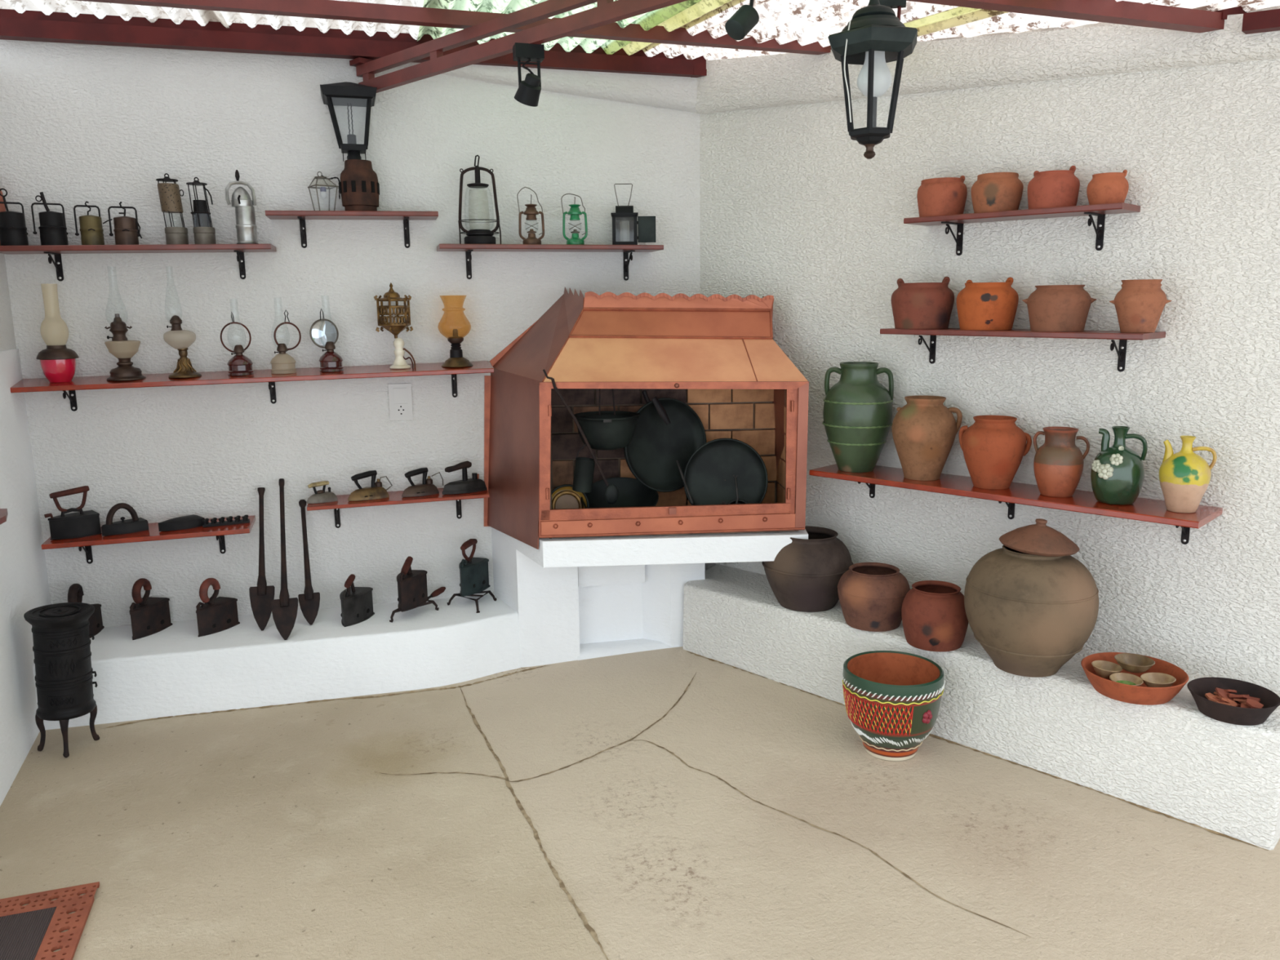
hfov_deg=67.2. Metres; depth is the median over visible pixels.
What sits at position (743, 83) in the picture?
trim
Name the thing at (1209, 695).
shard
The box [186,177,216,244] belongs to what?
lamp
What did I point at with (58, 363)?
oil lamp
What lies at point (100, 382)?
wall shelf
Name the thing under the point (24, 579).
wall
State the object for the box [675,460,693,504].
poker
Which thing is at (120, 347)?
oil lamp
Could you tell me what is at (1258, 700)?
shard
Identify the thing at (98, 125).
wall
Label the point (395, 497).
wall shelf
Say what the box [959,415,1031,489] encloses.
clay jar
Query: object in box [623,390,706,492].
frying pan
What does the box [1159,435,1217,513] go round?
jug
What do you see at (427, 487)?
iron
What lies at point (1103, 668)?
dish
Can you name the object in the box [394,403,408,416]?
socket
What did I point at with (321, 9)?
roof beam
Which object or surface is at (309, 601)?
shovel
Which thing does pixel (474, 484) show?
iron
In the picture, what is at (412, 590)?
iron
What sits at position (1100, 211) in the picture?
wall shelf
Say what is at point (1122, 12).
roof beam
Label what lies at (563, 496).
dish
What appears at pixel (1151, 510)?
wall shelf
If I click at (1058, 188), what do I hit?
clay pot
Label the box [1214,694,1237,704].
shard
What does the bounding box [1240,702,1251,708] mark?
shard
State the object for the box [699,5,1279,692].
wall
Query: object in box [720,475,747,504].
saucepan
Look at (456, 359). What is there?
oil lamp
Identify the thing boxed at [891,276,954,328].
clay pot
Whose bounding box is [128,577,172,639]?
iron
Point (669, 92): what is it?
trim
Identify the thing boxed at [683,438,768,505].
frying pan
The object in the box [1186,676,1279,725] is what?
clay bowl
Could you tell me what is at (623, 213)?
vent hood
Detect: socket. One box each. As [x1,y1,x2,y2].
[346,151,361,159]
[387,383,413,420]
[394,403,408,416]
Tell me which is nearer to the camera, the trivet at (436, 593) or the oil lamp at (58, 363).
the oil lamp at (58, 363)
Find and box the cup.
[572,443,595,493]
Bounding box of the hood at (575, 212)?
[567,204,582,220]
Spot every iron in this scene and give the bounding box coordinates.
[44,485,102,539]
[67,583,104,638]
[101,502,148,535]
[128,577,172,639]
[158,514,204,531]
[195,577,239,636]
[306,480,337,503]
[339,573,374,626]
[347,470,392,501]
[396,556,429,612]
[401,467,443,497]
[441,461,487,494]
[458,538,490,596]
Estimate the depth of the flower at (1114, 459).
2.86 m
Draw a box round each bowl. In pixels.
[604,484,618,504]
[1080,652,1188,705]
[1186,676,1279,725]
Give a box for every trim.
[441,64,697,112]
[693,13,1279,114]
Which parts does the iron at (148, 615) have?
handle post, lid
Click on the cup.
(584, 472)
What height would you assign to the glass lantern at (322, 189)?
0.148 m
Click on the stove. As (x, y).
(64, 671)
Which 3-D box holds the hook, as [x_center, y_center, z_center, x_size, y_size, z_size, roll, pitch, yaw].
[0.600,-1.116,2.288,0.063,0.063,0.024,2,11,14]
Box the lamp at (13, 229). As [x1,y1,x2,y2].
[0,188,28,245]
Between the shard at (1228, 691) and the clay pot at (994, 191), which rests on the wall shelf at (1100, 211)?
the clay pot at (994, 191)
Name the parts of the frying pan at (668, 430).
handle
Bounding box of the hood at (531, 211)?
[523,204,538,220]
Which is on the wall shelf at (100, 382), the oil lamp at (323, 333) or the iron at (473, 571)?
the oil lamp at (323, 333)
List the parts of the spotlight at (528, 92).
yoke arm, yoke arm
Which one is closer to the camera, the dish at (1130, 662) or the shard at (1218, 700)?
the shard at (1218, 700)
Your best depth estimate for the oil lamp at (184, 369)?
3.54 m
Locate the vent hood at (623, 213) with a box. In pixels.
[615,205,633,221]
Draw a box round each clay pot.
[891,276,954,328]
[916,175,967,217]
[956,277,1018,330]
[970,172,1023,213]
[1022,284,1096,331]
[1027,165,1079,208]
[1086,169,1128,204]
[1109,279,1171,333]
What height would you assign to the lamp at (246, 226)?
0.268 m
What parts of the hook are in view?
plate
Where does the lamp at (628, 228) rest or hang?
on the wall shelf at (468, 248)
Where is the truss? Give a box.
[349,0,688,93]
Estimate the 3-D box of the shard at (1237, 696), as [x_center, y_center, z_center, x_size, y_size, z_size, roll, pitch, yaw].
[1.662,0.601,2.667,0.050,0.034,0.047,-8,13,-37]
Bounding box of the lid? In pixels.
[999,518,1079,556]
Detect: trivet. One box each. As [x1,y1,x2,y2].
[389,586,445,622]
[447,590,496,613]
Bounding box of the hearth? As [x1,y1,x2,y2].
[491,527,808,667]
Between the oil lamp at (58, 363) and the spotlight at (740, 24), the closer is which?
the spotlight at (740, 24)
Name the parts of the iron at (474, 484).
handle post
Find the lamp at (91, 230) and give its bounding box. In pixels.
[73,200,104,244]
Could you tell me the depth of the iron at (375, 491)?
3.81 m
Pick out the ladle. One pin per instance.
(611, 492)
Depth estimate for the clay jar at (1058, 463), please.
3.00 m
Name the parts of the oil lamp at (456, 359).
burner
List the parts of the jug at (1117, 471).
spout, handle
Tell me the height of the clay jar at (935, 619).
0.196 m
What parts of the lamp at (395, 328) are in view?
post, post, rail, post, post, rail, rail, rail, post, cord, post, cord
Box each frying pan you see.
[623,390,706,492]
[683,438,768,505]
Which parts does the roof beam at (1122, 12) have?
plate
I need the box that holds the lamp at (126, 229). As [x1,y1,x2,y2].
[102,201,142,244]
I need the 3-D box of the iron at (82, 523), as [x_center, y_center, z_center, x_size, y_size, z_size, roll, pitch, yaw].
[-2.102,0.119,3.552,0.168,0.182,0.090,-11,14,-44]
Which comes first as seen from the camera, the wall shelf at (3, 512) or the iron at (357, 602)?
the wall shelf at (3, 512)
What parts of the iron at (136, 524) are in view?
handle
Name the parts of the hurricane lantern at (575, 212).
burner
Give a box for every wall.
[0,39,699,627]
[0,253,51,806]
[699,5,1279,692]
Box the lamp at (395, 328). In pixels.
[373,282,415,368]
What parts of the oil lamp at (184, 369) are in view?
burner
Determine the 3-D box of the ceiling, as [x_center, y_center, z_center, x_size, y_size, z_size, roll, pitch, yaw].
[0.160,-1.174,2.013,4.450,0.609,4.350,-3,11,-14]
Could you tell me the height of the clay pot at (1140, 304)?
0.152 m
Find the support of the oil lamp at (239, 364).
on the wall shelf at (100, 382)
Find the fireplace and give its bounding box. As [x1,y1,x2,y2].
[484,287,808,549]
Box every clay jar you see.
[761,525,853,612]
[836,562,910,631]
[892,395,962,480]
[901,580,968,651]
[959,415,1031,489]
[1033,426,1089,497]
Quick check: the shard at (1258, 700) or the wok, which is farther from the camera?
the wok
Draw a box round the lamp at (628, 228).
[610,183,655,244]
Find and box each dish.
[551,484,589,509]
[1091,660,1122,679]
[1109,672,1143,686]
[1114,653,1155,673]
[1140,672,1176,687]
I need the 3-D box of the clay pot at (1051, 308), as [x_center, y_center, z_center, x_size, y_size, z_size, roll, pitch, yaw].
[1.301,-0.534,2.992,0.186,0.140,0.186,-7,12,-29]
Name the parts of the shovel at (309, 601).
knob, blade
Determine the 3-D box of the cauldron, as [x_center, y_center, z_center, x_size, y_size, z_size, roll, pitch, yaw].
[-0.126,-0.232,3.612,0.253,0.229,0.253,-1,10,-2]
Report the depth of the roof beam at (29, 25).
3.49 m
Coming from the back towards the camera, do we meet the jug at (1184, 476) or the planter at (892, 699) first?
the planter at (892, 699)
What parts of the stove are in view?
leg, door, door, door, leg, leg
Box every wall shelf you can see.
[0,244,276,281]
[0,508,8,524]
[9,360,493,411]
[41,515,255,564]
[265,210,438,248]
[306,488,489,528]
[436,244,663,280]
[808,463,1222,544]
[880,328,1165,372]
[903,202,1140,255]
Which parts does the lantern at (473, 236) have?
guard rod, guard rod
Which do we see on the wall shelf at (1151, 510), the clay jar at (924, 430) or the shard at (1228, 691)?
the clay jar at (924, 430)
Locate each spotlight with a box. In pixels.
[512,42,544,106]
[724,0,759,39]
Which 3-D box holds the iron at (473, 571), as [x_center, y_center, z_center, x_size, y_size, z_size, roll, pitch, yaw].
[-0.703,0.354,3.976,0.100,0.218,0.161,2,11,16]
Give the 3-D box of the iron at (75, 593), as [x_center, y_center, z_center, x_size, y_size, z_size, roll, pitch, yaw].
[-2.119,0.491,3.628,0.108,0.207,0.208,-3,11,-12]
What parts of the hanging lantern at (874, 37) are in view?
bulb, post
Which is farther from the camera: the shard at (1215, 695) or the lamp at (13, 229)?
the lamp at (13, 229)
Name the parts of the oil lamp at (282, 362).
burner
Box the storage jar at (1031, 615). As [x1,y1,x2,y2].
[964,545,1098,677]
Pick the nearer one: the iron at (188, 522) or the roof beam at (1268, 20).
the roof beam at (1268, 20)
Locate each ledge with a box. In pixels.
[32,594,520,729]
[683,564,1279,849]
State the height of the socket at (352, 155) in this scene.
0.035 m
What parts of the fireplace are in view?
panel, door rail, rail, panel, door post, corner post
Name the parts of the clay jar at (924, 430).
handle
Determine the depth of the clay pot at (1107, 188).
2.84 m
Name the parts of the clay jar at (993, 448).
handle, handle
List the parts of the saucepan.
handle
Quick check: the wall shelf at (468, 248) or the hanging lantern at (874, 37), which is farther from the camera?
the wall shelf at (468, 248)
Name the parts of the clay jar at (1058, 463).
handle, handle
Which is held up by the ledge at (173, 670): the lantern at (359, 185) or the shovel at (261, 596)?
the shovel at (261, 596)
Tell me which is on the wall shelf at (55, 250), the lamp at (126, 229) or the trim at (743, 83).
the lamp at (126, 229)
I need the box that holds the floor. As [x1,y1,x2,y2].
[0,646,1279,959]
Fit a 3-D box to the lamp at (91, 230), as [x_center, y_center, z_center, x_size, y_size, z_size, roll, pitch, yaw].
[-1.948,-0.908,3.412,0.077,0.155,0.074,2,11,14]
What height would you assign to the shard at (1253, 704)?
0.018 m
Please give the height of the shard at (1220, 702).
0.022 m
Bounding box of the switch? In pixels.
[393,387,407,400]
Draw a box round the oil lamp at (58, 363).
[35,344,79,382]
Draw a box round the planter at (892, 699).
[841,650,944,760]
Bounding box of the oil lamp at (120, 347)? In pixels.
[104,313,146,380]
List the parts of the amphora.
handle, handle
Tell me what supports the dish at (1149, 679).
in the clay bowl at (1144, 695)
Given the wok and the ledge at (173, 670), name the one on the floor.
the ledge at (173, 670)
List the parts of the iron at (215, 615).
handle post, lid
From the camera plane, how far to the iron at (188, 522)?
3.63 m
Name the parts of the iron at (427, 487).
handle post, handle post, tank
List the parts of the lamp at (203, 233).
rod, rod, plate, rod, rod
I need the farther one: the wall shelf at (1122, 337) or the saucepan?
the saucepan
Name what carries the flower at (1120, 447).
on the jug at (1117, 471)
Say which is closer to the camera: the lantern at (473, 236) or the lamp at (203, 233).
the lamp at (203, 233)
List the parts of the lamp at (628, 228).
wire handle, door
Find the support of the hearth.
on the floor
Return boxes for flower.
[1091,459,1101,471]
[1097,463,1113,479]
[1109,453,1123,465]
[1118,445,1124,450]
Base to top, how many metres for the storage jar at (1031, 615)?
0.384 m
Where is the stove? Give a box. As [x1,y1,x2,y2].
[23,602,99,757]
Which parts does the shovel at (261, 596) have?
knob, blade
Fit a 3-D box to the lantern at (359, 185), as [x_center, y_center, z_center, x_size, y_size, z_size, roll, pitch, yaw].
[-1.077,-1.240,3.601,0.205,0.466,0.205,-4,11,-19]
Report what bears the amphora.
on the wall shelf at (1151, 510)
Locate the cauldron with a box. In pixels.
[573,388,639,449]
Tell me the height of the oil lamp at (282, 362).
0.283 m
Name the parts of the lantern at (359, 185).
chain, chain, plate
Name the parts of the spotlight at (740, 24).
rod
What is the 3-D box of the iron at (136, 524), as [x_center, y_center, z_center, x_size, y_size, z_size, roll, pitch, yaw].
[-1.937,0.141,3.603,0.150,0.112,0.075,-11,14,-44]
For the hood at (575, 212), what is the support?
attached to the hurricane lantern at (575, 212)
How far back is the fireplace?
3.64 m
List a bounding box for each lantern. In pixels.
[307,171,340,210]
[320,81,379,210]
[457,155,501,244]
[516,186,544,244]
[560,193,587,244]
[827,0,917,159]
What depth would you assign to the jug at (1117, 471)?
2.88 m
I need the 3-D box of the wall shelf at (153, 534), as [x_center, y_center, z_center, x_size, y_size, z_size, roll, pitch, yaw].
[-1.841,0.239,3.652,0.702,0.169,0.190,-3,11,-14]
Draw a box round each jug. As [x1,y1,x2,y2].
[1090,426,1147,505]
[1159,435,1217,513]
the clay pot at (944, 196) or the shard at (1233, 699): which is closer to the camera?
the shard at (1233, 699)
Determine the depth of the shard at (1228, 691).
2.69 m
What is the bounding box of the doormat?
[0,881,99,959]
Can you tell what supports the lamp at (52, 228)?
on the wall shelf at (55, 250)
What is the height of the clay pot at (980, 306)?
0.167 m
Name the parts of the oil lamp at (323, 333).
burner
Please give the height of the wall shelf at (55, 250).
0.125 m
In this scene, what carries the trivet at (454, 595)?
on the ledge at (173, 670)
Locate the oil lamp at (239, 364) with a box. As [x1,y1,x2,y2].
[220,311,253,375]
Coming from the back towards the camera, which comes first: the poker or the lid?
the poker
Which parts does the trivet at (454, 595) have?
leg, frame, leg, leg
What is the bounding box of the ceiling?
[0,0,1279,60]
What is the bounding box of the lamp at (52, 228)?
[31,191,68,245]
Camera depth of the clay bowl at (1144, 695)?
2.77 m
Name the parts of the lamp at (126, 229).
tank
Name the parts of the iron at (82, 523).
knob, handle post, handle post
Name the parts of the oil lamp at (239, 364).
burner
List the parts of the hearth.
niche panel, skirting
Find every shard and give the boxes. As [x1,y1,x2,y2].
[1204,693,1221,702]
[1212,697,1230,703]
[1213,701,1236,706]
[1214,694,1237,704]
[1215,687,1235,702]
[1224,689,1236,693]
[1228,694,1250,699]
[1232,697,1246,702]
[1240,696,1260,703]
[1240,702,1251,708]
[1245,698,1263,708]
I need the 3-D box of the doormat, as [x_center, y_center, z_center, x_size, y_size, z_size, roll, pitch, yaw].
[-1.667,1.096,2.138,0.750,0.010,0.450,-4,11,-18]
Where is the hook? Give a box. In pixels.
[879,0,906,20]
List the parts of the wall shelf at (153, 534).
studded strip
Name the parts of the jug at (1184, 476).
spout, handle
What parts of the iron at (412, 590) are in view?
lid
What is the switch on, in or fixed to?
attached to the wall socket at (400, 397)
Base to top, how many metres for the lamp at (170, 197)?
0.252 m
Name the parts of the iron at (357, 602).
handle post, handle post, lid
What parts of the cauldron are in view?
maker plate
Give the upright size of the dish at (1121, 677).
0.033 m
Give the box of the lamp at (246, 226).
[225,169,258,244]
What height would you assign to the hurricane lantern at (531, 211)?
0.226 m
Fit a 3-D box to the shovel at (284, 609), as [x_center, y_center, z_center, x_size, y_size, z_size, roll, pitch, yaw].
[-1.365,0.293,3.689,0.097,0.554,0.347,-3,11,-14]
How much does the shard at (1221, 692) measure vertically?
0.028 m
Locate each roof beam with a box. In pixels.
[0,8,706,77]
[74,0,831,54]
[906,0,1247,32]
[1241,8,1279,34]
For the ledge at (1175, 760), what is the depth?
2.99 m
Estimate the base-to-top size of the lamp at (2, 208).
0.254 m
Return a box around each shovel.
[248,487,275,631]
[271,478,297,639]
[297,499,319,625]
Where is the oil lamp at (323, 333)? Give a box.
[309,308,343,372]
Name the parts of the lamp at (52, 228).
tank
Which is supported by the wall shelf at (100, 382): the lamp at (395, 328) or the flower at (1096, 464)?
the lamp at (395, 328)
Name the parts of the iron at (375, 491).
handle post, handle post, tank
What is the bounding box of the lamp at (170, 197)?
[155,173,188,244]
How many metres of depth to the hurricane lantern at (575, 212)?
3.84 m
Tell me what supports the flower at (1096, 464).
on the jug at (1117, 471)
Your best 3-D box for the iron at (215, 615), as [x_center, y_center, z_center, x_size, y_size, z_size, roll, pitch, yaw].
[-1.640,0.475,3.689,0.091,0.206,0.175,3,11,17]
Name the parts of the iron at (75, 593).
handle post, lid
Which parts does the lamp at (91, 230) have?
tank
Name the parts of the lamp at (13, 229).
tank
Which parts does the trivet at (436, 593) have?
leg, frame, leg, handle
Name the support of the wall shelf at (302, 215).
attached to the wall at (98, 125)
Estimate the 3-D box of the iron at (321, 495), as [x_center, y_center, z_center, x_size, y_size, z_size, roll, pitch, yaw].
[-1.257,0.046,3.785,0.112,0.082,0.060,-8,13,-36]
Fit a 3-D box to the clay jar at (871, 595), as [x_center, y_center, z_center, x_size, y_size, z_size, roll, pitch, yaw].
[0.836,0.415,3.447,0.256,0.203,0.256,-2,10,-5]
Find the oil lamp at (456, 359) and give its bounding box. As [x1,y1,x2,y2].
[441,328,473,367]
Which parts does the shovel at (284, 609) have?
knob, blade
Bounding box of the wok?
[581,476,658,507]
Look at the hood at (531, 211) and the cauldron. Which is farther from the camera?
the hood at (531, 211)
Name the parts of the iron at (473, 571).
handle frame, lid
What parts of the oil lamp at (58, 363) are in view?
lamp shade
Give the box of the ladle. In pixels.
[542,368,618,504]
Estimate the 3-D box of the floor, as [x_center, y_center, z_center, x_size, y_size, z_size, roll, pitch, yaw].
[0.714,1.186,1.510,5.000,0.067,6.100,-3,11,-14]
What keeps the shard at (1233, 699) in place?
in the clay bowl at (1198, 687)
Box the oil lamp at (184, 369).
[166,315,201,377]
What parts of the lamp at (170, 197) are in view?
plate, rod, rod, rod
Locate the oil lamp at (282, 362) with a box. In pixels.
[270,310,301,373]
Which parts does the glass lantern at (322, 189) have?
bulb, chain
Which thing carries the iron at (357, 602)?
on the ledge at (173, 670)
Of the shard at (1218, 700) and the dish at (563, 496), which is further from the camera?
the dish at (563, 496)
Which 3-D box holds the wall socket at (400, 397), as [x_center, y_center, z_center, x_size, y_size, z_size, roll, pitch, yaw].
[-0.965,-0.314,3.881,0.090,0.146,0.014,-3,11,-14]
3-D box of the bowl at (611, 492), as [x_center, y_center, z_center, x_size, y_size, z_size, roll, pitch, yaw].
[-0.105,0.053,3.581,0.054,0.078,0.023,-3,11,-14]
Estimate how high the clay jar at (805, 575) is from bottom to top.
0.281 m
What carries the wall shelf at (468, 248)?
attached to the wall at (98, 125)
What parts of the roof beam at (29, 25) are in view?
plate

